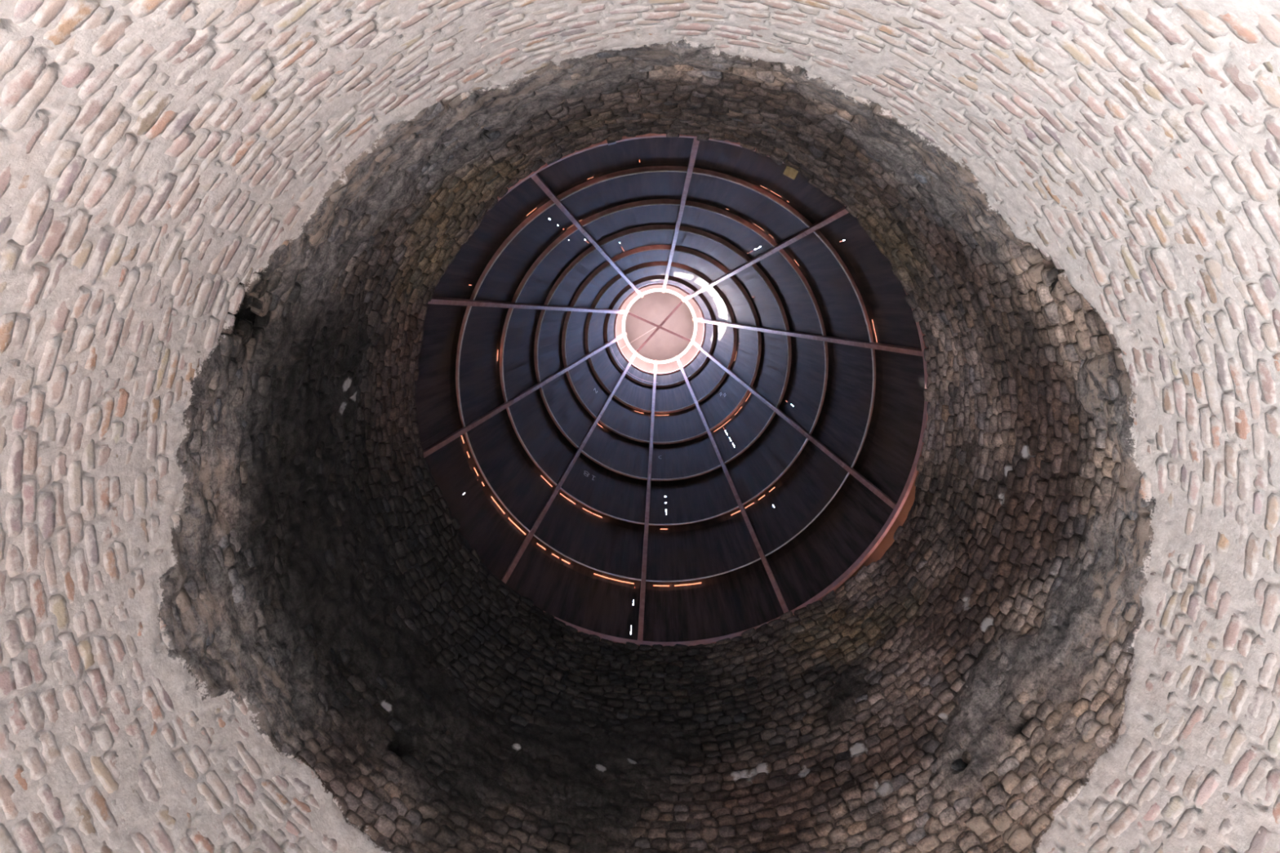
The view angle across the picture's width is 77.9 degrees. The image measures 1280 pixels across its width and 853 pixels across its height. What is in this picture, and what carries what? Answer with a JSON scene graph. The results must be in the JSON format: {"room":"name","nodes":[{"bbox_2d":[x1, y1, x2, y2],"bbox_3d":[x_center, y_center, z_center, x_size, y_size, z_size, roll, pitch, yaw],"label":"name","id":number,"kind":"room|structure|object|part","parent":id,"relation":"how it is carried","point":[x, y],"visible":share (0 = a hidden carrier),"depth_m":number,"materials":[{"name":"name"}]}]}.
{"room":"stone tower interior","nodes":[
{"label":"stone tower interior","id":0,"kind":"room"},
{"bbox_2d":[0,0,1279,852],"bbox_3d":[0.150,0.956,1.970,5.356,6.448,5.350,0,-78,1],"label":"wall","id":1,"kind":"structure","parent":0,"point":[156,156],"depth_m":3.48,"materials":[{"name":"beige brick"}]},
{"bbox_2d":[157,39,1154,852],"bbox_3d":[0.209,0.241,5.427,5.254,3.401,5.162,9,-78,-1],"label":"wall","id":2,"kind":"structure","parent":0,"point":[958,691],"depth_m":5.36,"materials":[{"name":"stone"}]},
{"bbox_2d":[414,133,928,646],"bbox_3d":[0.309,-1.067,11.281,4.848,8.704,4.848,32,-79,-6],"label":"domed roof","id":3,"kind":"structure","parent":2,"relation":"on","point":[568,385],"depth_m":9.00,"materials":[{"name":"black metal"}]},
{"bbox_3d":[-1.643,-1.207,7.543,0.627,1.398,2.853,26,-79,-5],"label":"panel","id":4,"kind":"part","parent":3,"relation":"part of","materials":[{"name":"metal"}]},
{"bbox_3d":[-1.343,-1.495,8.710,0.560,1.323,2.542,30,-79,-6],"label":"panel","id":5,"kind":"part","parent":3,"relation":"part of","materials":[{"name":"metal"}]},
{"bbox_3d":[-1.219,1.185,8.057,2.850,1.398,0.626,44,-81,-8],"label":"panel","id":6,"kind":"part","parent":3,"relation":"part of","materials":[{"name":"wood"}]},
{"bbox_3d":[-1.145,0.657,9.176,0.560,1.323,2.539,-40,-81,9],"label":"panel","id":7,"kind":"part","parent":3,"relation":"part of","materials":[{"name":"wood"}]},
{"bbox_3d":[-1.280,-1.325,9.943,0.513,1.323,2.252,19,-78,-3],"label":"panel","id":8,"kind":"part","parent":3,"relation":"part of","materials":[{"name":"metal"}]},
{"bbox_3d":[-1.042,-1.536,11.090,0.467,1.323,1.968,20,-78,-3],"label":"panel","id":9,"kind":"part","parent":3,"relation":"part of","materials":[{"name":"metal"}]},
{"bbox_3d":[-0.707,0.501,10.331,2.255,1.323,0.514,36,-80,-7],"label":"panel","id":10,"kind":"part","parent":3,"relation":"part of","materials":[{"name":"metal"}]},
{"bbox_3d":[-0.725,-0.697,12.464,0.420,1.323,1.679,-29,-80,7],"label":"panel","id":11,"kind":"part","parent":3,"relation":"part of","materials":[{"name":"metal"}]},
{"bbox_3d":[-0.583,0.057,11.429,1.966,1.323,0.467,38,-80,-7],"label":"panel","id":12,"kind":"part","parent":3,"relation":"part of","materials":[{"name":"metal"}]},
{"bbox_3d":[-0.582,-2.089,12.158,0.420,1.323,1.682,41,-80,-7],"label":"panel","id":13,"kind":"part","parent":3,"relation":"part of","materials":[{"name":"metal"}]},
{"bbox_3d":[-0.549,-1.978,13.379,0.374,1.323,1.395,26,-79,-5],"label":"panel","id":14,"kind":"part","parent":3,"relation":"part of","materials":[{"name":"metal"}]},
{"bbox_3d":[-0.241,-2.406,6.681,0.070,0.102,0.042,-12,-78,3],"label":"joint plate","id":15,"kind":"part","parent":3,"relation":"part of","materials":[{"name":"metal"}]},
{"bbox_3d":[-0.405,-1.995,14.242,0.254,0.684,1.105,20,-78,-3],"label":"panel","id":16,"kind":"part","parent":3,"relation":"part of","materials":[{"name":"metal"}]},
{"bbox_3d":[-0.352,-0.846,13.622,1.392,1.323,0.373,44,-81,-8],"label":"panel","id":17,"kind":"part","parent":3,"relation":"part of","materials":[{"name":"metal"}]},
{"bbox_3d":[-0.142,-1.095,14.434,1.108,0.684,0.254,37,-80,-7],"label":"panel","id":18,"kind":"part","parent":3,"relation":"part of","materials":[{"name":"metal"}]},
{"bbox_3d":[0.386,-2.509,14.117,1.107,0.684,0.272,0,-78,1],"label":"panel","id":19,"kind":"part","parent":3,"relation":"part of","materials":[{"name":"metal"}]},
{"bbox_3d":[0.315,-2.407,9.681,2.252,1.323,0.529,0,-78,1],"label":"panel","id":20,"kind":"part","parent":3,"relation":"part of","materials":[{"name":"metal"}]},
{"bbox_3d":[0.363,-2.430,10.872,1.964,1.323,0.502,0,-78,1],"label":"panel","id":21,"kind":"part","parent":3,"relation":"part of","materials":[{"name":"metal"}]},
{"bbox_3d":[0.492,-2.504,13.247,1.392,1.323,0.373,8,-78,-1],"label":"panel","id":22,"kind":"part","parent":3,"relation":"part of","materials":[{"name":"metal"}]},
{"bbox_3d":[0.585,-0.125,12.567,1.682,1.323,0.420,-12,-78,3],"label":"panel","id":23,"kind":"part","parent":3,"relation":"part of","materials":[{"name":"metal"}]},
{"bbox_3d":[0.814,-1.061,14.426,1.105,0.684,0.254,-33,-80,8],"label":"panel","id":24,"kind":"part","parent":3,"relation":"part of","materials":[{"name":"metal"}]},
{"bbox_3d":[0.808,-0.675,13.640,1.392,1.323,0.373,-27,-79,6],"label":"panel","id":25,"kind":"part","parent":3,"relation":"part of","materials":[{"name":"metal"}]},
{"bbox_3d":[0.819,-2.379,12.072,1.679,1.323,0.420,23,-78,-4],"label":"panel","id":26,"kind":"part","parent":3,"relation":"part of","materials":[{"name":"metal"}]},
{"bbox_3d":[0.554,-2.329,7.263,2.850,1.398,0.626,8,-78,-1],"label":"panel","id":27,"kind":"part","parent":3,"relation":"part of","materials":[{"name":"metal"}]},
{"bbox_3d":[1.141,-1.937,14.230,0.254,0.684,1.105,-15,-78,4],"label":"panel","id":28,"kind":"part","parent":3,"relation":"part of","materials":[{"name":"metal"}]},
{"bbox_3d":[0.691,-2.335,8.494,2.539,1.323,0.560,13,-78,-2],"label":"panel","id":29,"kind":"part","parent":3,"relation":"part of","materials":[{"name":"metal"}]},
{"bbox_3d":[1.331,-1.700,13.408,0.374,1.323,1.395,-9,-78,3],"label":"panel","id":30,"kind":"part","parent":3,"relation":"part of","materials":[{"name":"metal"}]},
{"bbox_3d":[1.108,0.131,11.418,1.968,1.323,0.467,-33,-80,8],"label":"panel","id":31,"kind":"part","parent":3,"relation":"part of","materials":[{"name":"metal"}]},
{"bbox_3d":[1.010,1.149,9.248,2.542,1.323,0.560,-22,-79,6],"label":"panel","id":32,"kind":"part","parent":3,"relation":"part of","materials":[{"name":"wood"}]},
{"bbox_3d":[1.244,0.536,10.307,2.252,1.323,0.513,-34,-80,8],"label":"panel","id":33,"kind":"part","parent":3,"relation":"part of","materials":[{"name":"metal"}]},
{"bbox_3d":[1.539,-1.167,12.325,0.420,1.323,1.679,6,-78,0],"label":"panel","id":34,"kind":"part","parent":3,"relation":"part of","materials":[{"name":"metal"}]},
{"bbox_3d":[1.694,-1.419,11.071,0.467,1.323,1.966,-15,-78,4],"label":"panel","id":35,"kind":"part","parent":3,"relation":"part of","materials":[{"name":"metal"}]},
{"bbox_3d":[1.237,1.539,8.094,2.850,1.398,0.626,-27,-80,6],"label":"panel","id":36,"kind":"part","parent":3,"relation":"part of","materials":[{"name":"wood"}]},
{"bbox_3d":[1.878,-1.266,9.904,0.514,1.323,2.255,-17,-78,4],"label":"panel","id":37,"kind":"part","parent":3,"relation":"part of","materials":[{"name":"metal"}]},
{"bbox_3d":[2.144,-0.702,8.826,0.560,1.323,2.539,-5,-78,2],"label":"panel","id":38,"kind":"part","parent":3,"relation":"part of","materials":[{"name":"metal"}]},
{"bbox_3d":[2.334,-0.633,7.603,0.627,1.398,2.853,-9,-78,3],"label":"panel","id":39,"kind":"part","parent":3,"relation":"part of","materials":[{"name":"metal"}]},
{"bbox_2d":[782,165,798,179],"bbox_3d":[1.271,-2.142,6.650,0.111,0.032,0.100,26,-79,-5],"label":"brick","id":40,"kind":"object","parent":2,"relation":"on","point":[790,172],"visible":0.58,"depth_m":6.64,"materials":[{"name":"beige brick"}]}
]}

